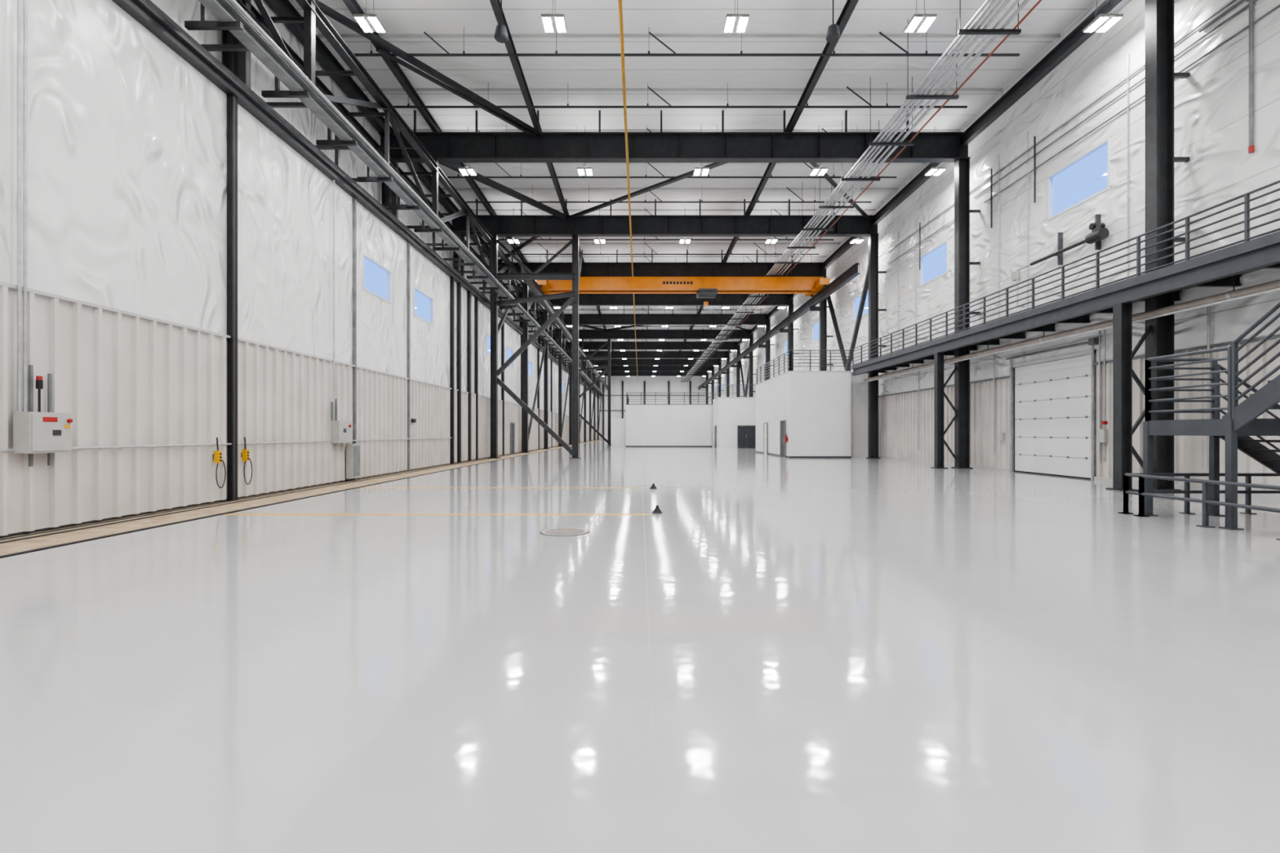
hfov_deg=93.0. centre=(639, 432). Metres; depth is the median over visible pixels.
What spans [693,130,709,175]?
light
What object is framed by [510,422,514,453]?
door
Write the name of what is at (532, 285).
beam
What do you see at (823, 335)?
steel column
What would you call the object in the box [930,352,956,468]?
column
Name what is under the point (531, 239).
brace
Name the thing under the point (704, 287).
crane
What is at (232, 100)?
post
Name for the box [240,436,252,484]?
controller
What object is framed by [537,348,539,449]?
post
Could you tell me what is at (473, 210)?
roof purlin
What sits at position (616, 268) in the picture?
roof beam
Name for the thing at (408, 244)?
trim
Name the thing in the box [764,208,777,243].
light
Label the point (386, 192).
post
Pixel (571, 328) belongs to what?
roof purlin
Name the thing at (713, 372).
steel column
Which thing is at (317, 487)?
floor track
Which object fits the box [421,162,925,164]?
roof purlin
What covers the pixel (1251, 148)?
conduit
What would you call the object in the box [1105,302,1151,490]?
column
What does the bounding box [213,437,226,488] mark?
controller
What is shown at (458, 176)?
pipe
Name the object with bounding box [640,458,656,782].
joint
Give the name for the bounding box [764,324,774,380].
steel column
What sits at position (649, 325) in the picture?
pipe
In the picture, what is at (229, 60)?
post
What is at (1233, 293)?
insulated pipe
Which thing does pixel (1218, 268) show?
mezzanine
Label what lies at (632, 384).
wall
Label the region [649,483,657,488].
traffic cone
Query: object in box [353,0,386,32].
light
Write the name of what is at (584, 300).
roof beam
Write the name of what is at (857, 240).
light
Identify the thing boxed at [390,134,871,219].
brace
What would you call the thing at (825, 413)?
office block
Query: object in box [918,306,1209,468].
conduit
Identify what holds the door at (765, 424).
attached to the office block at (825, 413)
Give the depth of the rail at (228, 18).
16.53 m
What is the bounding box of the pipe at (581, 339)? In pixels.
[581,338,733,339]
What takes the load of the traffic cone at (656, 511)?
on the floor at (853, 655)
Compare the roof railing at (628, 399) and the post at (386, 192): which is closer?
the post at (386, 192)
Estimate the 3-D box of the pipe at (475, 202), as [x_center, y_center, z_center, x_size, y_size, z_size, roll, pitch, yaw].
[1.500,-13.107,33.439,22.400,0.984,0.268,0,0,0]
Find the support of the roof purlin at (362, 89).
attached to the ceiling
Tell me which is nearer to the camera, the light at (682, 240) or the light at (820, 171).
the light at (820, 171)
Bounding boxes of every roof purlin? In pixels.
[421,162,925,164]
[442,187,897,189]
[459,208,875,211]
[486,242,839,244]
[509,255,826,257]
[539,307,771,308]
[563,313,764,314]
[565,339,737,340]
[571,328,750,328]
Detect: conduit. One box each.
[888,0,1279,350]
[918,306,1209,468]
[1198,0,1253,153]
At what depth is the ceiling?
23.34 m
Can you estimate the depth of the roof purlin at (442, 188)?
33.72 m
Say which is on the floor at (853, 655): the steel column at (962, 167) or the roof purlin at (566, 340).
the steel column at (962, 167)
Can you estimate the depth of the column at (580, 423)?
84.13 m
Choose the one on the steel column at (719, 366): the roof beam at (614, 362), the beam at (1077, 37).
the roof beam at (614, 362)
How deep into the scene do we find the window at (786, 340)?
60.28 m
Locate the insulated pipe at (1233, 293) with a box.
[863,275,1279,381]
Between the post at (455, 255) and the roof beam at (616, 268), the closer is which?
the post at (455, 255)
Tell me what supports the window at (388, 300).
in the wall at (126, 140)
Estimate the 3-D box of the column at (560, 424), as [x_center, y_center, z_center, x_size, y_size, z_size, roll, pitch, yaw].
[-8.500,-5.000,69.253,0.600,13.000,9.806,0,0,0]
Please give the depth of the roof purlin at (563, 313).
69.47 m
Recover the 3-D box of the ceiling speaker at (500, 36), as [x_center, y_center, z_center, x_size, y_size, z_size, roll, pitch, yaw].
[-3.950,-12.400,17.300,0.400,2.399,0.400,0,0,0]
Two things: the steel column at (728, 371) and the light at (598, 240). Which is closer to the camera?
the light at (598, 240)
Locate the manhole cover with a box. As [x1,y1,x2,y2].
[539,528,590,536]
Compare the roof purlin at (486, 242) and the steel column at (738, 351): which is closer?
the roof purlin at (486, 242)
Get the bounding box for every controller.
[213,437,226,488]
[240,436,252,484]
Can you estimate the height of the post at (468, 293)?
8.954 m
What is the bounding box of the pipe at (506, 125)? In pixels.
[477,124,826,132]
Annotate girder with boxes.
[342,0,579,341]
[489,0,613,351]
[680,0,858,351]
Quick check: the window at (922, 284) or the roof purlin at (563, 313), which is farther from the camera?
the roof purlin at (563, 313)
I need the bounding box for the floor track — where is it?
[0,439,600,558]
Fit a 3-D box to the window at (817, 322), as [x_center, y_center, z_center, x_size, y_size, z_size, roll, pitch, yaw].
[14.395,-8.225,49.200,0.150,1.550,2.800,0,0,0]
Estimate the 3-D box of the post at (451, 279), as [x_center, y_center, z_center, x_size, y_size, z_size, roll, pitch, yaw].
[-9.014,-2.973,29.185,0.168,8.954,0.250,0,0,0]
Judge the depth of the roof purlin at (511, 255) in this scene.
46.72 m
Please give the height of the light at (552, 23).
2.050 m
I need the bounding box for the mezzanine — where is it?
[851,231,1279,375]
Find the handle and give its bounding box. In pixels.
[411,418,416,422]
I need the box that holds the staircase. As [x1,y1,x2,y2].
[1137,301,1279,529]
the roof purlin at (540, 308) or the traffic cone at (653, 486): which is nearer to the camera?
the traffic cone at (653, 486)
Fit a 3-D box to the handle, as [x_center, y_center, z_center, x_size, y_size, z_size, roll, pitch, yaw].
[-8.970,-0.475,24.100,0.080,0.150,0.400,0,0,0]
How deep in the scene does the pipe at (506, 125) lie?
26.91 m
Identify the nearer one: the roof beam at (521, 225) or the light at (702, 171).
the light at (702, 171)
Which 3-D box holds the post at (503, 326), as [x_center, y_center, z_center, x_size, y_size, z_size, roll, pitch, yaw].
[-9.014,-2.973,39.985,0.168,8.954,0.330,0,0,0]
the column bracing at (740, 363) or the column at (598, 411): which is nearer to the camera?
the column bracing at (740, 363)
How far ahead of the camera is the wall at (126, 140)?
11.95 m
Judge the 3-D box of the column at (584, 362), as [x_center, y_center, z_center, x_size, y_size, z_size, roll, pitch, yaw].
[-8.500,-5.000,93.900,0.600,13.000,0.600,0,0,0]
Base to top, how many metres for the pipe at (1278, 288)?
0.060 m
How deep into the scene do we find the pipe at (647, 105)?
23.57 m
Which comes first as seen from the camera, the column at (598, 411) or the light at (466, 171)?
the light at (466, 171)
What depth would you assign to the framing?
132.61 m
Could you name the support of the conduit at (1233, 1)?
attached to the wall at (1211, 104)
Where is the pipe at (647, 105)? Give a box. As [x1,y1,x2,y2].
[392,82,967,107]
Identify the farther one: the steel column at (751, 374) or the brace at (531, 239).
the steel column at (751, 374)
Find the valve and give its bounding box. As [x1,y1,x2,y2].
[1011,213,1109,306]
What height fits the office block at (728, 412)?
4.960 m
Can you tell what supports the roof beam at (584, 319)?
on the steel column at (767, 327)
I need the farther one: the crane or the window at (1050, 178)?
the crane
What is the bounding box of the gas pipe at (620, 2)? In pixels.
[617,0,637,377]
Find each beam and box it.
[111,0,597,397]
[264,0,564,341]
[378,110,970,162]
[452,199,879,236]
[497,249,826,277]
[518,263,608,390]
[518,293,793,306]
[537,306,769,324]
[550,329,753,338]
[561,341,739,350]
[579,358,720,365]
[581,365,714,371]
[583,350,729,358]
[586,371,708,376]
[697,262,860,390]
[701,0,1131,377]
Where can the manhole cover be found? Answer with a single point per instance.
(555, 531)
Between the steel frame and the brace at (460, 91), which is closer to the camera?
the brace at (460, 91)
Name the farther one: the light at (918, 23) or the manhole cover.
the light at (918, 23)
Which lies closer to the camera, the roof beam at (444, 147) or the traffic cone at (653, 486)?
the traffic cone at (653, 486)
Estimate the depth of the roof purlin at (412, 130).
27.22 m
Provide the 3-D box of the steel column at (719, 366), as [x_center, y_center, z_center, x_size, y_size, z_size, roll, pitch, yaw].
[13.825,-5.000,103.650,1.049,13.000,0.600,0,0,0]
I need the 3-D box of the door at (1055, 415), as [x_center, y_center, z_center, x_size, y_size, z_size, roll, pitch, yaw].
[14.295,-0.675,21.200,0.390,4.550,4.600,0,0,0]
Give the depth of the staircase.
9.97 m
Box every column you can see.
[520,282,546,453]
[543,309,547,448]
[558,326,570,446]
[578,353,585,443]
[583,360,586,442]
[588,369,595,441]
[593,373,595,440]
[597,379,601,439]
[706,375,711,404]
[711,371,716,404]
[718,364,724,396]
[726,358,733,396]
[736,349,743,396]
[748,338,757,396]
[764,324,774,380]
[787,305,799,371]
[818,297,833,370]
[866,234,886,458]
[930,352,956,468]
[951,158,980,468]
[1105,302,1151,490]
[1145,0,1190,490]
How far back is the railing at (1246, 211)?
16.28 m
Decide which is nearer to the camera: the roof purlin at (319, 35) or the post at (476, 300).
the roof purlin at (319, 35)
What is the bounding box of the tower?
[568,338,611,444]
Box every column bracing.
[739,342,752,396]
[826,242,877,370]
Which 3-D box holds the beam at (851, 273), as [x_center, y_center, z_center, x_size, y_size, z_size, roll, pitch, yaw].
[13.000,-9.525,84.200,0.800,0.950,97.000,0,0,0]
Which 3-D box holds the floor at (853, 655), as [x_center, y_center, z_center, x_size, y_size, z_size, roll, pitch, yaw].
[1.675,1.600,59.775,25.350,0.200,146.250,0,0,0]
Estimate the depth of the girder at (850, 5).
22.87 m
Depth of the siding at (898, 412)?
18.84 m
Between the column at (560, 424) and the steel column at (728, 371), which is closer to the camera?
the column at (560, 424)
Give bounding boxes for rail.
[184,0,604,395]
[1118,473,1279,540]
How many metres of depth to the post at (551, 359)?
61.82 m
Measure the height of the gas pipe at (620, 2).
0.248 m
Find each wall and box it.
[0,0,597,422]
[592,376,705,439]
[705,0,1279,471]
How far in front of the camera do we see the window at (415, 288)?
26.21 m
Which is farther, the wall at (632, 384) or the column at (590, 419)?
the wall at (632, 384)
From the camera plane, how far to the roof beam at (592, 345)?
84.13 m
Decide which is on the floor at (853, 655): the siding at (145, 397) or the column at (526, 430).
the column at (526, 430)
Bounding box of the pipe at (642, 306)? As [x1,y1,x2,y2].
[564,306,763,310]
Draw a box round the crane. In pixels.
[535,276,830,305]
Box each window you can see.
[362,252,391,303]
[413,285,433,325]
[485,333,490,355]
[506,346,513,367]
[528,360,533,377]
[784,340,787,356]
[812,320,818,342]
[853,288,868,321]
[920,239,947,287]
[1047,137,1110,220]
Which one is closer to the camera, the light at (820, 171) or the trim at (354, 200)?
the trim at (354, 200)
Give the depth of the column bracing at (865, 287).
39.15 m
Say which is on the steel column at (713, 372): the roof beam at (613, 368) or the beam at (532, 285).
the roof beam at (613, 368)
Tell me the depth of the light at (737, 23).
17.13 m
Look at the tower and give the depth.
74.39 m
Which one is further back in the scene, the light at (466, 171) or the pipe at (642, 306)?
the pipe at (642, 306)
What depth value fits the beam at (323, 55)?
22.23 m
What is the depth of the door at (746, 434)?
58.95 m
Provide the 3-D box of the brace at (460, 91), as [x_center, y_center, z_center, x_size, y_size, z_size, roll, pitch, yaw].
[-7.595,-12.565,21.076,0.533,0.270,11.280,0,0,34]
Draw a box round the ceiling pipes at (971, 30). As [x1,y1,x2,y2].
[680,0,1041,382]
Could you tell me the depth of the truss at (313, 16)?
20.72 m
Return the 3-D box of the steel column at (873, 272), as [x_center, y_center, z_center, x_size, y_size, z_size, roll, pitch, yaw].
[13.825,-5.000,35.400,1.049,13.000,0.600,0,0,0]
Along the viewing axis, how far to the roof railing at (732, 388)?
59.08 m
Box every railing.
[626,392,713,404]
[713,384,755,399]
[756,350,851,384]
[852,179,1279,369]
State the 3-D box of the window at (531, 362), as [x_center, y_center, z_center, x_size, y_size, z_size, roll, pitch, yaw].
[-9.145,-5.300,50.200,0.150,1.200,2.400,0,0,0]
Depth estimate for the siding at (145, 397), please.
12.01 m
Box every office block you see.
[611,404,712,446]
[712,396,755,448]
[755,370,868,457]
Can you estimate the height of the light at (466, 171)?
2.050 m
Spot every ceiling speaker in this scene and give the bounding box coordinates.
[493,0,508,43]
[826,0,840,43]
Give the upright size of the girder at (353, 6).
0.300 m
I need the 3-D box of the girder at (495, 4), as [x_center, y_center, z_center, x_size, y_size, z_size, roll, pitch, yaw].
[-4.300,-12.800,59.775,0.200,0.300,146.210,0,0,0]
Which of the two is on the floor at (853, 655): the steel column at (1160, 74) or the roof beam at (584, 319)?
the steel column at (1160, 74)
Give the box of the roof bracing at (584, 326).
[578,324,749,331]
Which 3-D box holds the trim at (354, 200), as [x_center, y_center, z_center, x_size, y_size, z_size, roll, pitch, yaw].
[-9.049,-2.950,19.250,0.098,8.900,0.080,0,0,0]
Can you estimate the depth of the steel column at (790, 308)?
54.89 m
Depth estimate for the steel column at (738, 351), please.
84.13 m
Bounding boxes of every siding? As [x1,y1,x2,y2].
[0,281,597,538]
[878,333,1279,499]
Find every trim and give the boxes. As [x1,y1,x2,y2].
[352,198,356,479]
[407,243,410,471]
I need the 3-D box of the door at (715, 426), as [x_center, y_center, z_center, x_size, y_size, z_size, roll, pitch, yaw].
[7.588,0.395,61.100,0.125,2.210,1.120,0,0,0]
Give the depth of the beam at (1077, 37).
22.41 m
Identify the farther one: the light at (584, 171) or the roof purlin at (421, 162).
the roof purlin at (421, 162)
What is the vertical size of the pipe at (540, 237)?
0.984 m
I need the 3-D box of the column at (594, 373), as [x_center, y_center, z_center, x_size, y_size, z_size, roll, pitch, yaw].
[-8.500,-5.000,113.400,0.600,13.000,0.600,0,0,0]
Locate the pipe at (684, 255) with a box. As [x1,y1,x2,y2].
[521,254,752,262]
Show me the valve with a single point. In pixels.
(1099, 233)
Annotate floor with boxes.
[0,439,1279,852]
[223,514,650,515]
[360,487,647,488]
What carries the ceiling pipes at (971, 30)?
attached to the ceiling
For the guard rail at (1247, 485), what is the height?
0.750 m
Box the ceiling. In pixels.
[290,0,1096,351]
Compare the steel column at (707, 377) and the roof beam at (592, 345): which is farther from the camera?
the steel column at (707, 377)
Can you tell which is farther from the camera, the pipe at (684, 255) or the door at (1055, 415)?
the pipe at (684, 255)
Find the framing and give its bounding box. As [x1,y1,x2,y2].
[599,381,705,436]
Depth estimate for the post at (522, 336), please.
46.35 m
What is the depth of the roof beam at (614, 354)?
93.87 m
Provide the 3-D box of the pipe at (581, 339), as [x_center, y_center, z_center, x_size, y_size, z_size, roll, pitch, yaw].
[1.500,-13.107,82.189,22.400,0.984,0.267,0,0,0]
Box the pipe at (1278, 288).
[859,287,1279,383]
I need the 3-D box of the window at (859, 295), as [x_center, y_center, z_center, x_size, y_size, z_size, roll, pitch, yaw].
[14.395,-8.225,39.450,0.150,1.550,2.800,0,0,0]
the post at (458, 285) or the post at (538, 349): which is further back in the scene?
the post at (538, 349)
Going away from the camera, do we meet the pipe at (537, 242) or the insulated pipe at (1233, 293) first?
the insulated pipe at (1233, 293)
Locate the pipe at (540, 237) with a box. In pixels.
[497,236,833,239]
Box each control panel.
[13,0,72,466]
[330,179,359,478]
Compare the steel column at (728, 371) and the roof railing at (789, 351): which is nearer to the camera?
the roof railing at (789, 351)
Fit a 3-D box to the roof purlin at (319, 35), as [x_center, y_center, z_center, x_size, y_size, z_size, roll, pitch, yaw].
[1.675,-13.555,20.750,25.310,0.089,0.060,0,0,0]
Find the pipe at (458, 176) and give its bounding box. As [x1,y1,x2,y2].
[446,162,896,177]
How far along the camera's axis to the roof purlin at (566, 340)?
88.97 m
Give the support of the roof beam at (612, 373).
on the steel column at (707, 377)
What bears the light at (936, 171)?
hanging from the ceiling
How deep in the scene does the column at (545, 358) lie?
54.89 m
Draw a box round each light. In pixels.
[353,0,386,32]
[457,125,476,175]
[506,208,519,243]
[541,0,566,32]
[577,130,592,175]
[594,208,605,243]
[679,236,690,243]
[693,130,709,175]
[723,0,749,32]
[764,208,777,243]
[808,125,828,175]
[849,213,864,243]
[903,2,937,32]
[924,125,946,175]
[1082,0,1123,32]
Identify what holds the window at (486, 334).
in the wall at (126, 140)
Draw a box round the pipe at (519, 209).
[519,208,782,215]
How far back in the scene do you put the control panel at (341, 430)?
17.90 m
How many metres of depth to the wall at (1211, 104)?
19.68 m
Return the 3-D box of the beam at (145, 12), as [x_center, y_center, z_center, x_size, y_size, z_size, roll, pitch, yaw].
[-9.010,-7.700,59.775,0.420,0.500,146.210,0,0,0]
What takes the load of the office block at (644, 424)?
on the floor at (853, 655)
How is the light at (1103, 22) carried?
hanging from the ceiling
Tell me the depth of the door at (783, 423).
37.24 m
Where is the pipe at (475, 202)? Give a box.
[466,185,871,203]
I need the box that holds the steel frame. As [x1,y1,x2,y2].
[487,234,582,458]
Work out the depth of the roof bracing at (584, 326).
72.45 m
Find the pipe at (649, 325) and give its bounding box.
[578,324,746,326]
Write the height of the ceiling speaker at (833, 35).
2.399 m
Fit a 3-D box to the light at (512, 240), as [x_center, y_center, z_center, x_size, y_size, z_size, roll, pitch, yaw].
[-7.640,-12.575,36.700,0.640,2.050,0.680,0,0,0]
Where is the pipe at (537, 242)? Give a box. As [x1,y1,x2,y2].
[505,242,818,254]
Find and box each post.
[221,30,238,77]
[226,93,237,501]
[381,182,391,213]
[449,276,454,463]
[453,250,459,271]
[456,282,461,462]
[466,291,471,461]
[474,297,478,460]
[501,321,504,455]
[520,334,523,452]
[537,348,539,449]
[551,359,552,447]
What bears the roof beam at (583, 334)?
on the steel column at (751, 374)
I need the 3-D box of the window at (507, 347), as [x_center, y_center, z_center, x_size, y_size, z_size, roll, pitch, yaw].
[-9.145,-5.300,42.450,0.150,1.200,2.300,0,0,0]
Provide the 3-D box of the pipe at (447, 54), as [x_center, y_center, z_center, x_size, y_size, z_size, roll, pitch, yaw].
[1.500,-13.107,20.439,22.400,0.984,0.268,0,0,0]
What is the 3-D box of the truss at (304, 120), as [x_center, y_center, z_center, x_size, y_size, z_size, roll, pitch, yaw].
[-10.170,-10.450,59.775,1.900,6.300,146.250,0,0,0]
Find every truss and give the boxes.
[151,0,588,384]
[200,0,600,391]
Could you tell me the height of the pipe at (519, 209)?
0.984 m
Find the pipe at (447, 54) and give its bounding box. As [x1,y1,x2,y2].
[353,26,1019,56]
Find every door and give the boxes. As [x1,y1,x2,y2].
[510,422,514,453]
[714,425,716,447]
[737,425,755,448]
[763,422,768,454]
[780,420,786,457]
[1005,337,1098,479]

